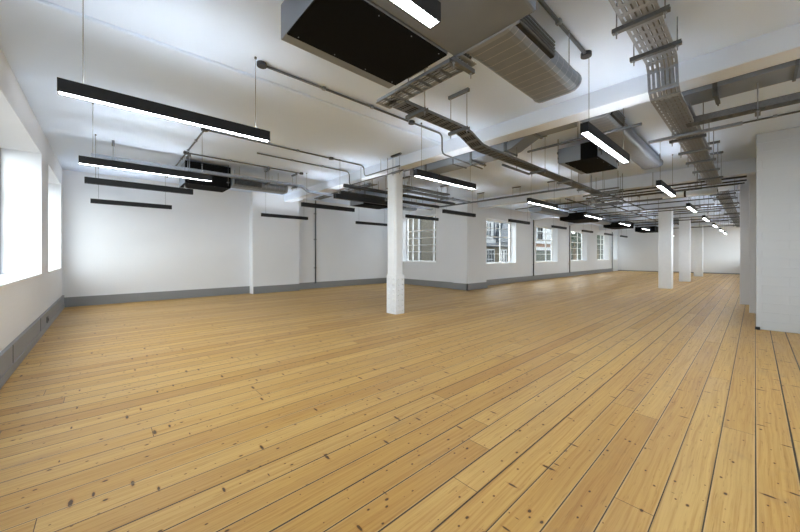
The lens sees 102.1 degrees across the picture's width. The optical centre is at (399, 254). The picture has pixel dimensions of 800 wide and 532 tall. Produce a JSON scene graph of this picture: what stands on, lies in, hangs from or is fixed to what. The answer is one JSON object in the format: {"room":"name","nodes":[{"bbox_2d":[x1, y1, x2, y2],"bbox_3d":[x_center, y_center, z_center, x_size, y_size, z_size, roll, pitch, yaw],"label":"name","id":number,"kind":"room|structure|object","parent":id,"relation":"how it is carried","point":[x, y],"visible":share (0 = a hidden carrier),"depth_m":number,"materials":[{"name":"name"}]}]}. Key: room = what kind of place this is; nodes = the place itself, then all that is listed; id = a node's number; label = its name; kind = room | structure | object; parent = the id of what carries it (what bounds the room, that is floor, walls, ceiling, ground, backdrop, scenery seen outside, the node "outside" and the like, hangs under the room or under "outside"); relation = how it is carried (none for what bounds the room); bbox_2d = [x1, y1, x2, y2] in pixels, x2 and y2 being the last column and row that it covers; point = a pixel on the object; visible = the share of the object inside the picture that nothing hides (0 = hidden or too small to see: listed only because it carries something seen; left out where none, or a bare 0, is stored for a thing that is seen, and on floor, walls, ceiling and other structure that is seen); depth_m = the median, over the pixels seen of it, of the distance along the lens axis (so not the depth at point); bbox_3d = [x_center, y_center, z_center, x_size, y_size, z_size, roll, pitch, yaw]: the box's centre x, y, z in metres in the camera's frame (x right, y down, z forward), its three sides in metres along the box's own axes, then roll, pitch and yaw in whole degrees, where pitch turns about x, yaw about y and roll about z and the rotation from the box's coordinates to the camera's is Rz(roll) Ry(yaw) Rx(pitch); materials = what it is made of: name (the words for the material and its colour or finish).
{"room":"empty office space","nodes":[
{"label":"empty office space","id":0,"kind":"room"},
{"bbox_2d":[0,48,61,351],"bbox_3d":[-3.930,-0.410,2.744,0.520,3.420,14.550,0,0,-42],"label":"wall","id":1,"kind":"structure","parent":0,"point":[30,170],"depth_m":5.22,"materials":[{"name":"white paint"}]},
{"bbox_2d":[0,273,41,288],"bbox_3d":[-5.037,0.329,4.029,0.452,0.042,3.360,0,0,-42],"label":"window sill","id":2,"kind":"structure","parent":1,"relation":"attached to","point":[6,280],"depth_m":4.24,"materials":[{"name":"white paint"}]},
{"bbox_2d":[0,295,64,388],"bbox_3d":[-3.594,1.147,2.780,0.065,0.305,14.150,0,0,-42],"label":"baseboard","id":3,"kind":"structure","parent":1,"relation":"attached to","point":[9,354],"depth_m":4.15,"materials":[{"name":"grey paint"}]},
{"bbox_2d":[62,169,387,296],"bbox_3d":[-4.540,-0.410,11.756,11.550,3.420,0.400,0,0,-42],"label":"wall","id":4,"kind":"structure","parent":0,"point":[201,242],"depth_m":9.68,"materials":[{"name":"white paint"}]},
{"bbox_2d":[64,286,249,306],"bbox_3d":[-6.735,1.177,9.481,4.400,0.245,0.050,0,0,-42],"label":"baseboard","id":5,"kind":"structure","parent":4,"relation":"attached to","point":[163,295],"depth_m":9.15,"materials":[{"name":"grey paint"}]},
{"bbox_2d":[299,278,386,289],"bbox_3d":[-2.157,1.177,13.647,4.680,0.245,0.050,0,0,-42],"label":"baseboard","id":6,"kind":"structure","parent":4,"relation":"attached to","point":[310,285],"depth_m":13.37,"materials":[{"name":"grey paint"}]},
{"bbox_2d":[0,271,799,531],"bbox_3d":[8.296,1.450,13.601,33.220,0.300,14.950,0,0,-42],"label":"floor","id":7,"kind":"structure","parent":0,"point":[613,401],"depth_m":2.57,"materials":[{"name":"brown wood"}]},
{"bbox_2d":[249,191,298,293],"bbox_3d":[-4.417,-0.410,11.428,1.650,3.420,0.350,0,0,-42],"label":"pier","id":8,"kind":"object","parent":7,"relation":"on","point":[273,242],"visible":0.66,"depth_m":11.17,"materials":[{"name":"white paint"}]},
{"bbox_2d":[253,284,299,293],"bbox_3d":[-4.285,1.177,11.305,1.620,0.245,0.050,0,0,-42],"label":"baseboard","id":9,"kind":"object","parent":8,"relation":"attached to","point":[290,287],"visible":0.94,"depth_m":11.23,"materials":[{"name":"grey paint"}]},
{"bbox_2d":[387,158,403,314],"bbox_3d":[-0.103,-0.410,7.222,0.291,3.420,0.348,0,0,-42],"label":"column","id":10,"kind":"structure","parent":7,"relation":"on","point":[395,277],"depth_m":7.13,"materials":[{"name":"white paint"}]},
{"bbox_2d":[658,208,672,288],"bbox_3d":[10.400,-0.410,12.642,0.400,3.420,0.400,0,0,-42],"label":"column","id":11,"kind":"structure","parent":7,"relation":"on","point":[665,218],"depth_m":12.51,"materials":[{"name":"white paint"}]},
{"bbox_2d":[679,218,690,281],"bbox_3d":[14.007,-0.410,15.884,0.400,3.420,0.400,0,0,-42],"label":"column","id":12,"kind":"structure","parent":7,"relation":"on","point":[684,226],"depth_m":15.74,"materials":[{"name":"white paint"}]},
{"bbox_2d":[694,225,702,275],"bbox_3d":[18.290,-0.410,19.795,0.400,3.420,0.400,0,0,-42],"label":"column","id":13,"kind":"structure","parent":7,"relation":"on","point":[698,232],"depth_m":19.65,"materials":[{"name":"white paint"}]},
{"bbox_2d":[740,175,748,304],"bbox_3d":[10.169,-0.410,7.679,0.580,3.420,2.870,0,0,-42],"label":"pier","id":14,"kind":"object","parent":7,"relation":"on","point":[744,188],"visible":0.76,"depth_m":8.48,"materials":[{"name":"white paint"}]},
{"bbox_2d":[749,174,755,312],"bbox_3d":[8.980,-0.410,6.476,0.600,3.420,2.690,0,0,-42],"label":"pier","id":15,"kind":"object","parent":7,"relation":"on","point":[752,178],"visible":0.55,"depth_m":7.23,"materials":[{"name":"white paint"}]},
{"bbox_2d":[0,0,799,226],"bbox_3d":[8.296,-2.270,13.601,33.220,0.300,14.950,0,0,-42],"label":"ceiling","id":16,"kind":"structure","parent":0,"point":[231,33],"depth_m":4.29,"materials":[{"name":"white paint"}]},
{"bbox_2d":[90,167,171,208],"bbox_3d":[-6.814,-1.683,8.267,1.600,0.875,0.078,0,0,-42],"label":"pendant light","id":17,"kind":"object","parent":16,"relation":"hanging from","point":[96,201],"visible":0.94,"depth_m":8.18,"materials":[{"name":"metal"}]},
{"bbox_2d":[84,134,192,194],"bbox_3d":[-4.862,-1.683,6.122,1.600,0.875,0.078,0,0,-42],"label":"pendant light","id":18,"kind":"object","parent":16,"relation":"hanging from","point":[88,180],"visible":1,"depth_m":5.99,"materials":[{"name":"metal"}]},
{"bbox_2d":[79,102,211,181],"bbox_3d":[-3.785,-1.683,4.939,1.600,0.875,0.078,0,0,-42],"label":"pendant light","id":19,"kind":"object","parent":16,"relation":"hanging from","point":[83,160],"visible":0.9,"depth_m":4.83,"materials":[{"name":"metal"}]},
{"bbox_2d":[79,163,206,180],"bbox_3d":[-3.785,-1.256,4.939,1.588,0.010,0.066,0,0,-42],"label":"diffuser","id":20,"kind":"object","parent":19,"relation":"attached to","point":[105,165],"depth_m":4.87,"materials":[{"name":"white plastic"}]},
{"bbox_2d":[57,0,269,142],"bbox_3d":[-2.035,-1.683,3.016,1.600,0.875,0.078,0,0,-42],"label":"pendant light","id":21,"kind":"object","parent":16,"relation":"hanging from","point":[65,87],"visible":1,"depth_m":2.85,"materials":[{"name":"black metal"}]},
{"bbox_2d":[58,91,267,141],"bbox_3d":[-2.035,-1.256,3.016,1.588,0.010,0.066,0,0,-42],"label":"diffuser","id":22,"kind":"object","parent":21,"relation":"attached to","point":[80,95],"depth_m":2.89,"materials":[{"name":"white"}]},
{"bbox_2d":[179,159,230,192],"bbox_3d":[-4.643,-1.852,7.687,0.920,0.536,0.852,0,0,-42],"label":"air conditioning unit","id":23,"kind":"object","parent":16,"relation":"hanging from","point":[221,184],"visible":0.79,"depth_m":7.49,"materials":[{"name":"black metal"}]},
{"bbox_2d":[0,0,440,147],"bbox_3d":[-1.344,-2.115,4.374,5.500,0.050,0.320,0,0,-42],"label":"beam","id":24,"kind":"structure","parent":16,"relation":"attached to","point":[42,10],"depth_m":3.47,"materials":[{"name":"white paint"}]},
{"bbox_2d":[189,153,302,174],"bbox_3d":[-3.444,-2.098,7.493,2.552,0.044,0.104,0,0,-42],"label":"conduit","id":25,"kind":"object","parent":16,"relation":"attached to","point":[268,167],"visible":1,"depth_m":7.41,"materials":[{"name":"metal"}]},
{"bbox_2d":[231,167,287,194],"bbox_3d":[-3.600,-1.881,8.242,1.338,0.478,0.478,0,0,-42],"label":"duct","id":26,"kind":"object","parent":16,"relation":"hanging from","point":[235,183],"visible":0.84,"depth_m":8.05,"materials":[{"name":"grey metal"}]},
{"bbox_2d":[235,179,261,187],"bbox_3d":[-3.696,-1.748,7.879,0.620,0.126,0.070,0,0,-42],"label":"grille","id":27,"kind":"object","parent":26,"relation":"attached to","point":[238,182],"depth_m":7.86,"materials":[{"name":"metal"}]},
{"bbox_2d":[91,140,432,209],"bbox_3d":[-2.211,-1.899,8.967,9.200,0.442,0.280,0,0,-42],"label":"cable tray","id":28,"kind":"object","parent":16,"relation":"hanging from","point":[189,169],"visible":0.7,"depth_m":7.18,"materials":[{"name":"metal"}]},
{"bbox_2d":[261,213,307,219],"bbox_3d":[-3.874,-1.683,10.942,1.600,0.875,0.078,0,0,-42],"label":"pendant light","id":29,"kind":"object","parent":16,"relation":"hanging from","point":[262,214],"visible":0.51,"depth_m":10.85,"materials":[{"name":"metal"}]},
{"bbox_2d":[208,130,399,175],"bbox_3d":[-1.649,-1.978,6.072,3.294,0.284,1.302,0,0,-42],"label":"conduit","id":30,"kind":"object","parent":16,"relation":"attached to","point":[255,141],"visible":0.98,"depth_m":6.52,"materials":[{"name":"metal"}]},
{"bbox_2d":[301,173,354,211],"bbox_3d":[-1.922,-1.683,8.798,1.600,0.875,0.078,0,0,-42],"label":"pendant light","id":31,"kind":"object","parent":16,"relation":"hanging from","point":[303,204],"visible":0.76,"depth_m":8.69,"materials":[{"name":"metal"}]},
{"bbox_2d":[257,153,403,184],"bbox_3d":[-1.440,-1.933,6.682,2.264,0.374,2.022,0,0,-42],"label":"conduit","id":32,"kind":"object","parent":16,"relation":"attached to","point":[257,153],"visible":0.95,"depth_m":7.31,"materials":[{"name":"metal"}]},
{"bbox_2d":[314,182,376,199],"bbox_3d":[-1.666,-1.930,9.436,0.262,0.380,3.044,0,0,-42],"label":"cable tray","id":33,"kind":"object","parent":16,"relation":"hanging from","point":[367,185],"visible":0.56,"depth_m":9.11,"materials":[{"name":"metal"}]},
{"bbox_2d":[333,159,387,205],"bbox_3d":[-0.845,-1.683,7.614,1.600,0.875,0.078,0,0,-42],"label":"pendant light","id":34,"kind":"object","parent":16,"relation":"hanging from","point":[335,195],"visible":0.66,"depth_m":7.49,"materials":[{"name":"metal"}]},
{"bbox_2d":[281,0,447,88],"bbox_3d":[-0.261,-1.877,2.568,1.090,0.486,0.822,0,0,-42],"label":"air conditioning unit","id":35,"kind":"object","parent":16,"relation":"hanging from","point":[360,37],"visible":0.84,"depth_m":2.44,"materials":[{"name":"grey metal"}]},
{"bbox_2d":[350,191,387,208],"bbox_3d":[-1.003,-1.877,11.020,1.150,0.486,0.822,0,0,-42],"label":"air conditioning unit","id":36,"kind":"object","parent":16,"relation":"hanging from","point":[352,203],"visible":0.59,"depth_m":10.81,"materials":[{"name":"grey metal"}]},
{"bbox_2d":[257,60,482,168],"bbox_3d":[0.040,-1.913,4.985,4.332,0.414,0.104,0,0,-42],"label":"conduit","id":37,"kind":"object","parent":16,"relation":"attached to","point":[261,64],"visible":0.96,"depth_m":4.35,"materials":[{"name":"metal"}]},
{"bbox_2d":[339,182,439,207],"bbox_3d":[-0.119,-1.837,9.491,3.800,0.565,0.090,0,0,-42],"label":"pipe","id":38,"kind":"object","parent":16,"relation":"hanging from","point":[340,191],"visible":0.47,"depth_m":9.00,"materials":[{"name":"grey metal"}]},
{"bbox_2d":[343,184,454,204],"bbox_3d":[0.227,-1.887,9.334,4.300,0.465,0.090,0,0,-42],"label":"pipe","id":39,"kind":"object","parent":16,"relation":"hanging from","point":[344,185],"visible":0.81,"depth_m":8.77,"materials":[{"name":"grey metal"}]},
{"bbox_2d":[376,53,475,108],"bbox_3d":[0.203,-1.835,3.119,0.300,0.570,1.144,0,0,-42],"label":"cable tray","id":40,"kind":"object","parent":16,"relation":"hanging from","point":[460,65],"visible":0.91,"depth_m":3.00,"materials":[{"name":"metal"}]},
{"bbox_2d":[403,169,449,195],"bbox_3d":[0.567,-1.845,8.291,2.044,0.550,0.300,0,0,-42],"label":"cable tray","id":41,"kind":"object","parent":16,"relation":"hanging from","point":[406,187],"visible":0.82,"depth_m":8.13,"materials":[{"name":"metal"}]},
{"bbox_2d":[387,176,470,202],"bbox_3d":[0.977,-1.880,9.475,3.444,0.480,0.300,0,0,-42],"label":"cable tray","id":42,"kind":"object","parent":16,"relation":"hanging from","point":[447,198],"visible":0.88,"depth_m":9.50,"materials":[{"name":"metal"}]},
{"bbox_2d":[413,122,475,189],"bbox_3d":[0.831,-1.683,5.624,1.600,0.875,0.078,0,0,-42],"label":"pendant light","id":43,"kind":"object","parent":16,"relation":"hanging from","point":[418,173],"visible":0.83,"depth_m":5.43,"materials":[{"name":"metal"}]},
{"bbox_2d":[416,176,473,189],"bbox_3d":[0.831,-1.256,5.624,1.588,0.010,0.066,0,0,-42],"label":"diffuser","id":44,"kind":"object","parent":43,"relation":"attached to","point":[432,178],"depth_m":5.58,"materials":[{"name":"white plastic"}]},
{"bbox_2d":[442,184,475,216],"bbox_3d":[1.869,-1.683,10.084,1.600,0.875,0.078,0,0,-42],"label":"pendant light","id":45,"kind":"object","parent":16,"relation":"hanging from","point":[443,210],"visible":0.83,"depth_m":9.98,"materials":[{"name":"metal"}]},
{"bbox_2d":[410,141,517,175],"bbox_3d":[1.170,-1.895,6.507,0.490,0.450,2.350,0,0,-42],"label":"air duct","id":46,"kind":"object","parent":16,"relation":"hanging from","point":[473,157],"visible":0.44,"depth_m":6.29,"materials":[{"name":"metal"}]},
{"bbox_2d":[411,180,574,207],"bbox_3d":[1.817,-1.965,9.353,3.678,0.310,5.188,0,0,-42],"label":"pipe","id":47,"kind":"object","parent":16,"relation":"hanging from","point":[483,200],"visible":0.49,"depth_m":10.11,"materials":[{"name":"metal"}]},
{"bbox_2d":[385,67,607,196],"bbox_3d":[2.558,-1.770,5.843,7.194,0.700,0.320,0,0,-42],"label":"cable tray","id":48,"kind":"object","parent":16,"relation":"hanging from","point":[420,111],"visible":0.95,"depth_m":4.35,"materials":[{"name":"metal"}]},
{"bbox_2d":[394,100,601,195],"bbox_3d":[2.557,-1.578,5.844,7.150,0.167,0.172,0,0,-42],"label":"cable bundle","id":49,"kind":"object","parent":48,"relation":"in","point":[397,100],"visible":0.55,"depth_m":4.41,"materials":[{"name":"grey metal"}]},
{"bbox_2d":[466,14,581,102],"bbox_3d":[1.151,-1.881,2.932,1.318,0.478,0.508,0,0,-42],"label":"duct","id":50,"kind":"object","parent":16,"relation":"hanging from","point":[523,55],"visible":0.66,"depth_m":2.78,"materials":[{"name":"grey metal"}]},
{"bbox_2d":[370,0,535,55],"bbox_3d":[0.030,-1.791,1.839,1.820,0.298,0.700,0,0,-42],"label":"box","id":51,"kind":"object","parent":50,"relation":"attached to","point":[465,25],"visible":0.86,"depth_m":2.27,"materials":[{"name":"grey metal"}]},
{"bbox_2d":[388,0,440,28],"bbox_3d":[-0.399,-1.448,1.219,1.600,0.405,0.078,0,0,-42],"label":"pendant light","id":52,"kind":"object","parent":51,"relation":"hanging from","point":[426,12],"visible":1,"depth_m":1.67,"materials":[{"name":"white plastic"}]},
{"bbox_2d":[516,14,554,58],"bbox_3d":[1.072,-1.748,2.565,0.620,0.126,0.070,0,0,-42],"label":"grille","id":53,"kind":"object","parent":50,"relation":"attached to","point":[533,35],"depth_m":2.55,"materials":[{"name":"metal"}]},
{"bbox_2d":[507,122,576,153],"bbox_3d":[2.272,-1.951,5.258,0.380,0.328,1.020,0,0,-42],"label":"duct","id":54,"kind":"object","parent":16,"relation":"attached to","point":[522,143],"visible":0.55,"depth_m":5.36,"materials":[{"name":"metal"}]},
{"bbox_2d":[284,23,799,201],"bbox_3d":[0.641,-2.020,6.465,0.290,0.240,13.900,0,0,-42],"label":"beam","id":55,"kind":"structure","parent":16,"relation":"attached to","point":[780,46],"depth_m":4.11,"materials":[{"name":"white paint"}]},
{"bbox_2d":[527,198,557,208],"bbox_3d":[3.619,-1.683,8.161,1.600,0.875,0.078,0,0,-42],"label":"pendant light","id":56,"kind":"object","parent":16,"relation":"hanging from","point":[529,200],"visible":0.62,"depth_m":8.04,"materials":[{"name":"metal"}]},
{"bbox_2d":[528,207,568,216],"bbox_3d":[6.067,-1.881,13.093,2.608,0.478,0.516,0,0,-42],"label":"duct","id":57,"kind":"object","parent":16,"relation":"hanging from","point":[542,210],"visible":0.82,"depth_m":12.66,"materials":[{"name":"grey metal"}]},
{"bbox_2d":[537,0,591,59],"bbox_3d":[1.186,-2.098,2.688,2.172,0.044,0.104,0,0,-42],"label":"conduit","id":58,"kind":"object","parent":16,"relation":"attached to","point":[586,54],"visible":1,"depth_m":2.99,"materials":[{"name":"metal"}]},
{"bbox_2d":[560,211,598,222],"bbox_3d":[7.967,-1.802,14.349,1.700,0.636,1.072,0,0,-42],"label":"coil","id":59,"kind":"object","parent":16,"relation":"hanging from","point":[578,217],"visible":0.87,"depth_m":13.86,"materials":[{"name":"metal"}]},
{"bbox_2d":[527,122,641,152],"bbox_3d":[2.651,-1.910,4.813,0.040,0.420,1.550,0,0,-42],"label":"conduit","id":60,"kind":"object","parent":16,"relation":"hanging from","point":[637,124],"visible":0.85,"depth_m":4.79,"materials":[{"name":"metal"}]},
{"bbox_2d":[558,141,618,173],"bbox_3d":[3.502,-1.877,5.999,1.144,0.486,0.712,0,0,-42],"label":"air conditioner","id":61,"kind":"object","parent":16,"relation":"hanging from","point":[584,158],"visible":0.92,"depth_m":5.73,"materials":[{"name":"grey metal"}]},
{"bbox_2d":[580,108,629,162],"bbox_3d":[2.467,-1.683,3.827,1.600,0.875,0.078,0,0,-42],"label":"pendant light","id":62,"kind":"object","parent":16,"relation":"hanging from","point":[588,130],"visible":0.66,"depth_m":3.66,"materials":[{"name":"metal"}]},
{"bbox_2d":[582,132,627,162],"bbox_3d":[2.467,-1.256,3.827,1.588,0.010,0.066,0,0,-42],"label":"diffuser","id":63,"kind":"object","parent":62,"relation":"attached to","point":[593,137],"depth_m":3.73,"materials":[{"name":"white plastic"}]},
{"bbox_2d":[590,173,623,206],"bbox_3d":[5.429,-1.690,8.490,0.460,0.860,0.650,0,0,-42],"label":"cable tray","id":64,"kind":"object","parent":16,"relation":"hanging from","point":[622,189],"visible":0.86,"depth_m":8.42,"materials":[{"name":"metal"}]},
{"bbox_2d":[478,158,755,207],"bbox_3d":[6.133,-1.970,9.009,0.300,0.340,10.270,0,0,-42],"label":"beam","id":65,"kind":"structure","parent":16,"relation":"attached to","point":[743,167],"depth_m":8.62,"materials":[{"name":"white paint"}]},
{"bbox_2d":[603,221,633,228],"bbox_3d":[12.136,-1.802,17.940,1.700,0.636,1.072,0,0,-42],"label":"coil","id":66,"kind":"object","parent":16,"relation":"hanging from","point":[614,225],"visible":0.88,"depth_m":17.48,"materials":[{"name":"metal"}]},
{"bbox_2d":[580,110,662,169],"bbox_3d":[4.088,-2.001,5.760,3.808,0.238,0.418,0,0,-42],"label":"duct","id":67,"kind":"object","parent":16,"relation":"hanging from","point":[641,154],"visible":0.64,"depth_m":5.35,"materials":[{"name":"grey metal"}]},
{"bbox_2d":[610,110,624,126],"bbox_3d":[3.113,-1.988,4.638,0.620,0.126,0.070,0,0,-42],"label":"grille","id":68,"kind":"object","parent":67,"relation":"attached to","point":[616,117],"depth_m":4.63,"materials":[{"name":"metal"}]},
{"bbox_2d":[561,184,704,210],"bbox_3d":[6.910,-1.820,9.939,0.300,0.600,3.744,0,0,-42],"label":"pipe","id":69,"kind":"object","parent":16,"relation":"hanging from","point":[690,197],"visible":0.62,"depth_m":9.84,"materials":[{"name":"metal"}]},
{"bbox_2d":[531,193,739,219],"bbox_3d":[9.345,-1.980,13.689,0.350,0.320,7.670,0,0,-42],"label":"beam","id":70,"kind":"structure","parent":16,"relation":"attached to","point":[534,216],"depth_m":12.84,"materials":[{"name":"white paint"}]},
{"bbox_2d":[563,197,716,212],"bbox_3d":[8.107,-1.911,11.298,0.036,0.418,4.600,0,0,-42],"label":"pipe","id":71,"kind":"object","parent":16,"relation":"hanging from","point":[715,197],"visible":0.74,"depth_m":10.97,"materials":[{"name":"metal"}]},
{"bbox_2d":[589,196,715,214],"bbox_3d":[8.611,-1.810,11.487,0.300,0.620,3.744,0,0,-42],"label":"cable tray","id":72,"kind":"object","parent":16,"relation":"hanging from","point":[700,205],"visible":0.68,"depth_m":11.29,"materials":[{"name":"metal"}]},
{"bbox_2d":[568,208,739,224],"bbox_3d":[12.932,-1.980,16.954,0.350,0.320,7.670,0,0,-42],"label":"beam","id":73,"kind":"structure","parent":16,"relation":"attached to","point":[722,211],"depth_m":15.98,"materials":[{"name":"white paint"}]},
{"bbox_2d":[606,206,720,219],"bbox_3d":[10.608,-1.830,13.304,0.300,0.580,3.744,0,0,-42],"label":"cable tray","id":74,"kind":"object","parent":16,"relation":"hanging from","point":[707,211],"visible":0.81,"depth_m":12.91,"materials":[{"name":"metal"}]},
{"bbox_2d":[583,175,746,196],"bbox_3d":[6.478,-1.909,8.275,0.044,0.422,3.280,0,0,-42],"label":"pipe","id":75,"kind":"object","parent":16,"relation":"hanging from","point":[745,175],"visible":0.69,"depth_m":7.88,"materials":[{"name":"metal"}]},
{"bbox_2d":[608,0,722,184],"bbox_3d":[3.998,-1.825,4.484,8.594,0.590,0.380,0,0,-42],"label":"cable tray","id":76,"kind":"object","parent":16,"relation":"hanging from","point":[653,15],"visible":0.92,"depth_m":3.16,"materials":[{"name":"metal"}]},
{"bbox_2d":[621,0,718,181],"bbox_3d":[4.027,-1.775,4.489,8.400,0.318,0.165,0,0,-42],"label":"cable bundle","id":77,"kind":"object","parent":76,"relation":"in","point":[631,5],"visible":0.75,"depth_m":3.16,"materials":[{"name":"grey metal"}]},
{"bbox_2d":[648,121,742,143],"bbox_3d":[3.788,-1.574,4.191,0.064,0.032,0.900,0,0,-42],"label":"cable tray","id":78,"kind":"object","parent":76,"relation":"attached to","point":[736,123],"visible":1,"depth_m":4.14,"materials":[{"name":"metal"}]},
{"bbox_2d":[656,154,675,196],"bbox_3d":[5.255,-1.683,6.364,1.600,0.875,0.078,0,0,-42],"label":"pendant light","id":79,"kind":"object","parent":16,"relation":"hanging from","point":[660,184],"visible":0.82,"depth_m":6.28,"materials":[{"name":"metal"}]},
{"bbox_2d":[657,186,673,196],"bbox_3d":[5.255,-1.256,6.364,1.588,0.010,0.066,0,0,-42],"label":"diffuser","id":80,"kind":"object","parent":79,"relation":"attached to","point":[665,189],"depth_m":6.31,"materials":[{"name":"white plastic"}]},
{"bbox_2d":[586,173,746,198],"bbox_3d":[6.467,-1.866,8.197,0.036,0.508,3.180,0,0,-42],"label":"pipe","id":81,"kind":"object","parent":16,"relation":"hanging from","point":[697,185],"visible":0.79,"depth_m":7.73,"materials":[{"name":"metal"}]},
{"bbox_2d":[589,182,744,200],"bbox_3d":[6.431,-1.832,8.117,0.032,0.576,3.050,0,0,-42],"label":"pipe","id":82,"kind":"object","parent":16,"relation":"hanging from","point":[742,182],"visible":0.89,"depth_m":7.63,"materials":[{"name":"metal"}]},
{"bbox_2d":[599,218,735,229],"bbox_3d":[17.221,-1.980,20.858,0.350,0.320,7.670,0,0,-42],"label":"beam","id":83,"kind":"structure","parent":16,"relation":"attached to","point":[728,221],"depth_m":19.64,"materials":[{"name":"white paint"}]},
{"bbox_2d":[600,195,736,215],"bbox_3d":[9.929,-1.890,12.416,0.040,0.460,4.200,0,0,-42],"label":"pipe","id":84,"kind":"object","parent":16,"relation":"hanging from","point":[708,195],"visible":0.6,"depth_m":12.32,"materials":[{"name":"metal"}]},
{"bbox_2d":[662,183,717,198],"bbox_3d":[7.341,-1.799,8.202,0.164,0.642,1.050,0,0,-42],"label":"insulated pipe","id":85,"kind":"object","parent":16,"relation":"hanging from","point":[701,191],"visible":0.81,"depth_m":8.10,"materials":[{"name":"metal"}]},
{"bbox_2d":[709,179,739,226],"bbox_3d":[13.475,-1.800,13.014,15.194,0.640,0.480,0,0,-42],"label":"cable tray","id":86,"kind":"object","parent":16,"relation":"hanging from","point":[724,198],"visible":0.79,"depth_m":9.79,"materials":[{"name":"metal"}]},
{"bbox_2d":[659,59,799,111],"bbox_3d":[4.451,-1.940,2.901,0.490,0.360,3.300,0,0,-42],"label":"air duct","id":87,"kind":"object","parent":16,"relation":"hanging from","point":[787,71],"visible":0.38,"depth_m":3.54,"materials":[{"name":"metal"}]},
{"bbox_2d":[686,83,799,127],"bbox_3d":[4.524,-1.820,2.933,0.240,0.600,2.894,0,0,-42],"label":"cable tray","id":88,"kind":"object","parent":16,"relation":"hanging from","point":[794,98],"visible":0.87,"depth_m":3.58,"materials":[{"name":"metal"}]},
{"bbox_2d":[403,201,452,281],"bbox_3d":[1.031,-0.410,13.932,0.420,3.420,3.880,0,0,-42],"label":"wall","id":89,"kind":"structure","parent":0,"point":[442,270],"depth_m":13.09,"materials":[{"name":"white paint"}]},
{"bbox_2d":[407,215,435,261],"bbox_3d":[1.019,-0.700,14.124,0.060,2.000,2.040,0,0,-42],"label":"window","id":90,"kind":"structure","parent":89,"relation":"in","point":[433,229],"depth_m":14.31,"materials":[{"name":"white paint"}]},
{"bbox_2d":[404,278,452,288],"bbox_3d":[0.872,1.177,13.788,0.050,0.245,3.880,0,0,-42],"label":"baseboard","id":91,"kind":"structure","parent":89,"relation":"attached to","point":[441,284],"depth_m":13.41,"materials":[{"name":"grey paint"}]},
{"bbox_2d":[453,197,485,283],"bbox_3d":[2.710,-0.410,12.519,1.260,3.420,0.670,0,0,-42],"label":"wall pier","id":92,"kind":"object","parent":89,"relation":"in","point":[469,233],"depth_m":12.15,"materials":[{"name":"white paint"}]},
{"bbox_2d":[452,282,487,290],"bbox_3d":[2.713,1.177,12.515,1.320,0.245,0.720,0,0,-42],"label":"baseboard","id":93,"kind":"object","parent":92,"relation":"attached to","point":[459,286],"visible":0.79,"depth_m":12.14,"materials":[{"name":"grey paint"}]},
{"bbox_2d":[536,251,550,260],"bbox_3d":[13.538,2.450,31.182,8.000,5.700,0.200,0,0,-42],"label":"window","id":94,"kind":"structure","parent":0,"point":[540,255],"depth_m":31.36,"materials":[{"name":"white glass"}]},
{"bbox_2d":[486,207,617,279],"bbox_3d":[10.179,-0.410,19.904,21.150,3.420,0.400,0,0,-42],"label":"wall","id":95,"kind":"structure","parent":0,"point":[521,234],"depth_m":17.41,"materials":[{"name":"white paint"}]},
{"bbox_2d":[486,220,510,262],"bbox_3d":[4.377,-0.590,14.773,2.560,1.940,0.060,0,0,-42],"label":"window","id":96,"kind":"structure","parent":95,"relation":"attached to","point":[499,222],"depth_m":15.01,"materials":[{"name":"white paint"}]},
{"bbox_2d":[536,226,552,261],"bbox_3d":[7.886,-0.590,17.966,2.750,1.940,0.060,0,0,-42],"label":"window","id":97,"kind":"structure","parent":95,"relation":"attached to","point":[545,233],"depth_m":18.49,"materials":[{"name":"white paint"}]},
{"bbox_2d":[486,268,612,284],"bbox_3d":[10.025,1.177,19.487,18.940,0.245,0.050,0,0,-42],"label":"baseboard","id":98,"kind":"structure","parent":95,"relation":"attached to","point":[556,275],"depth_m":17.10,"materials":[{"name":"grey paint"}]},
{"bbox_2d":[618,224,739,272],"bbox_3d":[21.604,-0.410,23.359,0.400,3.420,10.670,0,0,-42],"label":"wall","id":99,"kind":"structure","parent":0,"point":[639,251],"depth_m":23.50,"materials":[{"name":"white paint"}]},
{"bbox_2d":[756,126,799,333],"bbox_3d":[7.425,-0.410,4.990,0.800,3.420,2.586,0,0,-42],"label":"wall","id":100,"kind":"structure","parent":0,"point":[777,152],"depth_m":5.49,"materials":[{"name":"white paint"}]},
{"label":"outside","id":101,"kind":"structure","parent":0,"visible":0},
{"bbox_3d":[1.663,5.450,35.316,130.000,0.300,130.000,0,0,-42],"label":"ground","id":102,"kind":"structure","parent":101,"visible":0},
{"bbox_2d":[409,216,435,260],"bbox_3d":[-0.348,-1.350,21.926,2.000,13.300,11.300,0,0,-42],"label":"brick building","id":103,"kind":"structure","parent":102,"relation":"on","point":[421,245],"depth_m":18.77,"materials":[{"name":"grey brick"}]},
{"bbox_2d":[486,221,507,261],"bbox_3d":[5.882,-0.450,27.189,7.500,11.500,5.700,0,0,-42],"label":"townhouse","id":104,"kind":"structure","parent":102,"relation":"on","point":[492,252],"depth_m":25.06,"materials":[{"name":"brick"}]},
{"bbox_2d":[536,227,550,260],"bbox_3d":[11.553,0.050,33.364,8.200,10.500,6.200,0,0,-42],"label":"building","id":105,"kind":"structure","parent":102,"relation":"on","point":[540,245],"depth_m":31.40,"materials":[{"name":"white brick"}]},
{"bbox_2d":[571,232,580,259],"bbox_3d":[18.811,0.149,34.854,4.281,10.312,4.271,0,0,-42],"label":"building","id":106,"kind":"structure","parent":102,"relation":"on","point":[574,245],"depth_m":34.64,"materials":[{"name":"beige brick"}]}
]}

